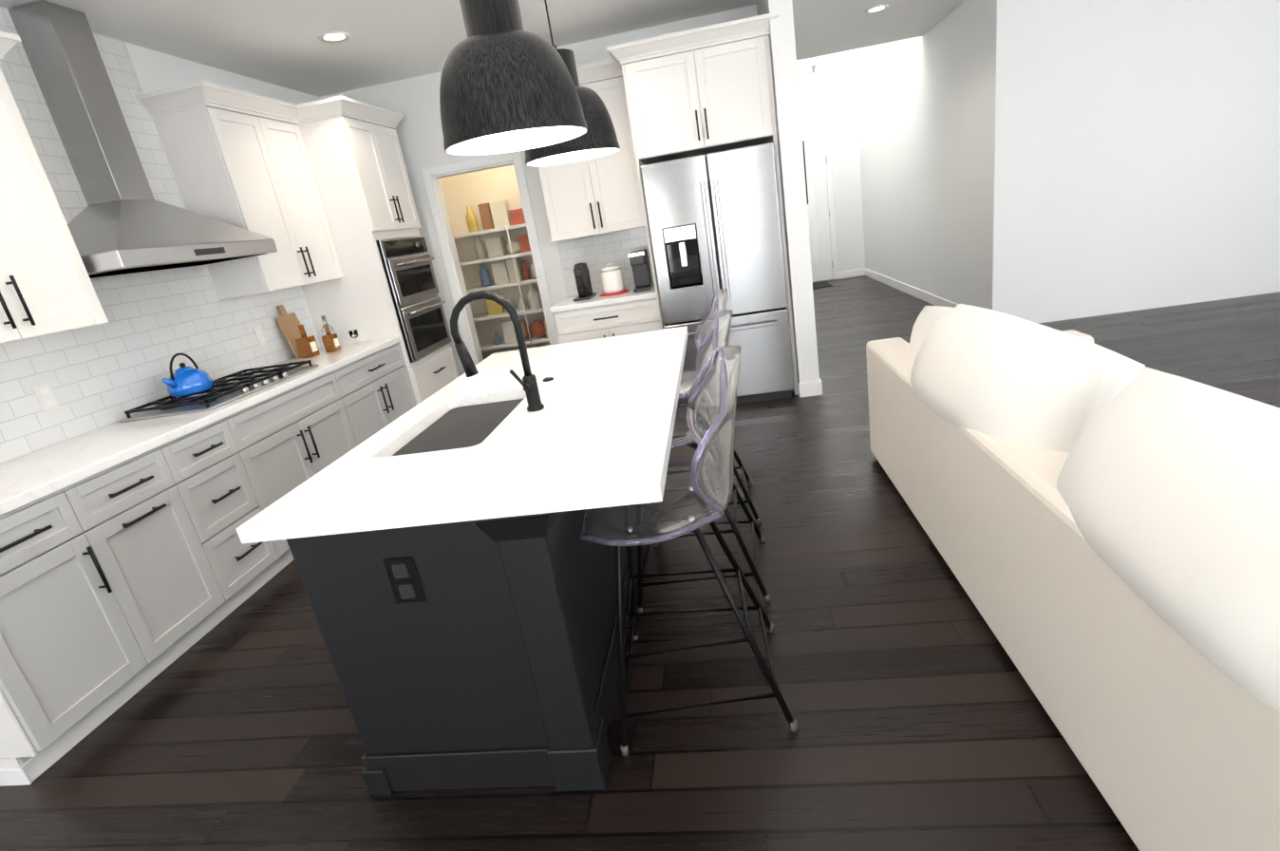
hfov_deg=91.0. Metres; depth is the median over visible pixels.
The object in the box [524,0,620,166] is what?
pendant lamp
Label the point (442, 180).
wall
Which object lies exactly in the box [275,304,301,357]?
cutting board
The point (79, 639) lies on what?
base cabinet
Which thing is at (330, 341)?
bottle
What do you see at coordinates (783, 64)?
wall
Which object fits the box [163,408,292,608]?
base cabinet
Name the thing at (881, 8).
recessed light
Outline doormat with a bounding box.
[812,281,832,288]
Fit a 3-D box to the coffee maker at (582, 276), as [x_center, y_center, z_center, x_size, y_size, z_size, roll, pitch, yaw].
[-0.464,-1.161,5.047,0.140,0.280,0.280,-7,18,8]
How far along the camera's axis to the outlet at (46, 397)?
2.79 m
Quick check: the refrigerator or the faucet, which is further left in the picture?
the faucet
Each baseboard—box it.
[806,377,822,395]
[812,268,865,282]
[865,268,958,307]
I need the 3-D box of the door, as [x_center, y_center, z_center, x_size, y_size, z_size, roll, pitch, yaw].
[2.543,-3.510,10.052,1.090,2.490,0.087,-7,18,8]
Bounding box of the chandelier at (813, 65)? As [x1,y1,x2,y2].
[796,53,833,73]
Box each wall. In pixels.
[5,42,319,462]
[319,4,757,376]
[439,164,550,357]
[439,179,485,359]
[756,0,819,393]
[796,32,929,293]
[925,0,1016,314]
[1009,0,1279,323]
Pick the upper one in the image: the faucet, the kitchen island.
the faucet
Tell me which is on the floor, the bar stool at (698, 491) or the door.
the bar stool at (698, 491)
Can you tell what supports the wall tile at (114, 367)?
attached to the wall at (156, 70)
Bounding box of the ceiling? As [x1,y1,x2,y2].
[0,0,966,96]
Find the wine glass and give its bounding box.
[348,329,359,346]
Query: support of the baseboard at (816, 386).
attached to the wall at (783, 64)
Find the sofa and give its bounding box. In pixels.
[865,303,1279,850]
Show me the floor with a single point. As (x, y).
(919, 714)
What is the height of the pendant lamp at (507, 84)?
1.076 m
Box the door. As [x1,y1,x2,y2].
[800,114,838,282]
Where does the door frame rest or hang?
attached to the wall at (415, 101)
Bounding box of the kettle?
[161,352,213,396]
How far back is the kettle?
3.22 m
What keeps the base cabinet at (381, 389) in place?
on the floor
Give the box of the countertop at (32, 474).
[0,336,398,510]
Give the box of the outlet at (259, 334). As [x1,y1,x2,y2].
[253,325,266,345]
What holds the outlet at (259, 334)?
attached to the wall at (156, 70)
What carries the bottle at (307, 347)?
on the countertop at (32, 474)
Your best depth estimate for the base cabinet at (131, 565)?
2.59 m
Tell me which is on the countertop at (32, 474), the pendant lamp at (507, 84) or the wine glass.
the wine glass
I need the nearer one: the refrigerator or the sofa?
the sofa
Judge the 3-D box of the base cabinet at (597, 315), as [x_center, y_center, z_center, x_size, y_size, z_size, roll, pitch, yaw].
[-0.185,-0.617,5.189,0.820,0.915,0.665,-7,18,8]
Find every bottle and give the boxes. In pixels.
[295,324,319,358]
[320,321,340,352]
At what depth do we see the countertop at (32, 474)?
2.85 m
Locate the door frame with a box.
[420,150,559,365]
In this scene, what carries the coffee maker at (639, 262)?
on the base cabinet at (597, 315)
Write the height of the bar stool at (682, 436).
1.093 m
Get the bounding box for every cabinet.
[0,30,458,404]
[0,476,171,786]
[83,442,235,662]
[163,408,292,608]
[239,366,364,560]
[341,339,416,440]
[537,11,798,395]
[549,283,660,343]
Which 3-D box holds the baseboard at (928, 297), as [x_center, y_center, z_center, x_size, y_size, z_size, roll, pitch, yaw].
[3.437,-1.723,8.017,0.014,0.110,4.900,-7,18,8]
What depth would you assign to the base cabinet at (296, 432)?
3.49 m
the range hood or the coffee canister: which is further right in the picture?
the coffee canister
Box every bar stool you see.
[579,345,797,755]
[637,309,770,612]
[677,288,761,524]
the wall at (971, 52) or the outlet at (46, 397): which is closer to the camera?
the outlet at (46, 397)
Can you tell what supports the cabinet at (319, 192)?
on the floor
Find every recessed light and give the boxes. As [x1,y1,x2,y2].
[317,31,351,43]
[864,4,888,14]
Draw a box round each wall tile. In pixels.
[0,6,320,464]
[556,226,654,297]
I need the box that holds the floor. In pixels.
[0,275,1279,850]
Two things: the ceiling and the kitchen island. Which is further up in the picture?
the ceiling
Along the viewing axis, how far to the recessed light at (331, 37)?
3.82 m
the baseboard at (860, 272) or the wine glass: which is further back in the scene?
the baseboard at (860, 272)
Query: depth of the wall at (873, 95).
8.76 m
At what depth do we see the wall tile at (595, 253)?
5.28 m
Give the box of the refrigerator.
[640,142,793,403]
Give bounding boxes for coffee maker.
[573,262,596,301]
[627,248,652,292]
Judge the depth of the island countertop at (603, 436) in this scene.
1.66 m
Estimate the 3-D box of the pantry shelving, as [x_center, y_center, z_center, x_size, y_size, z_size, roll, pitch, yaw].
[-1.128,-1.442,6.673,2.105,1.846,0.385,-7,18,8]
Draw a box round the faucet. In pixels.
[449,290,546,412]
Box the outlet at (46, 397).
[31,382,59,412]
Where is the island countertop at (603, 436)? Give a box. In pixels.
[235,325,687,543]
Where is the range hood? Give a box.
[7,0,277,278]
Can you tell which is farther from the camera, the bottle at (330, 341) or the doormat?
the doormat
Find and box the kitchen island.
[287,510,642,795]
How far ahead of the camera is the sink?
2.18 m
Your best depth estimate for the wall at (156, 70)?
3.79 m
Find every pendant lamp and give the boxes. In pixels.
[439,0,587,155]
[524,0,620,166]
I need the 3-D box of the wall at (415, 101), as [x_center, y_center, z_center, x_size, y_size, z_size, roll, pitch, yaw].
[-0.650,-1.578,5.327,3.510,2.780,0.120,-7,18,8]
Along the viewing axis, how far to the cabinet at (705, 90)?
4.26 m
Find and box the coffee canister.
[600,263,628,296]
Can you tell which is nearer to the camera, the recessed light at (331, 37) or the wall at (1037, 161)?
the recessed light at (331, 37)
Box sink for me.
[391,396,520,453]
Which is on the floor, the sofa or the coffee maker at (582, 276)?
the sofa
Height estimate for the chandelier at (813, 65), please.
2.538 m
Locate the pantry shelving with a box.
[452,200,549,351]
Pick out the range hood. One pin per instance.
(123, 222)

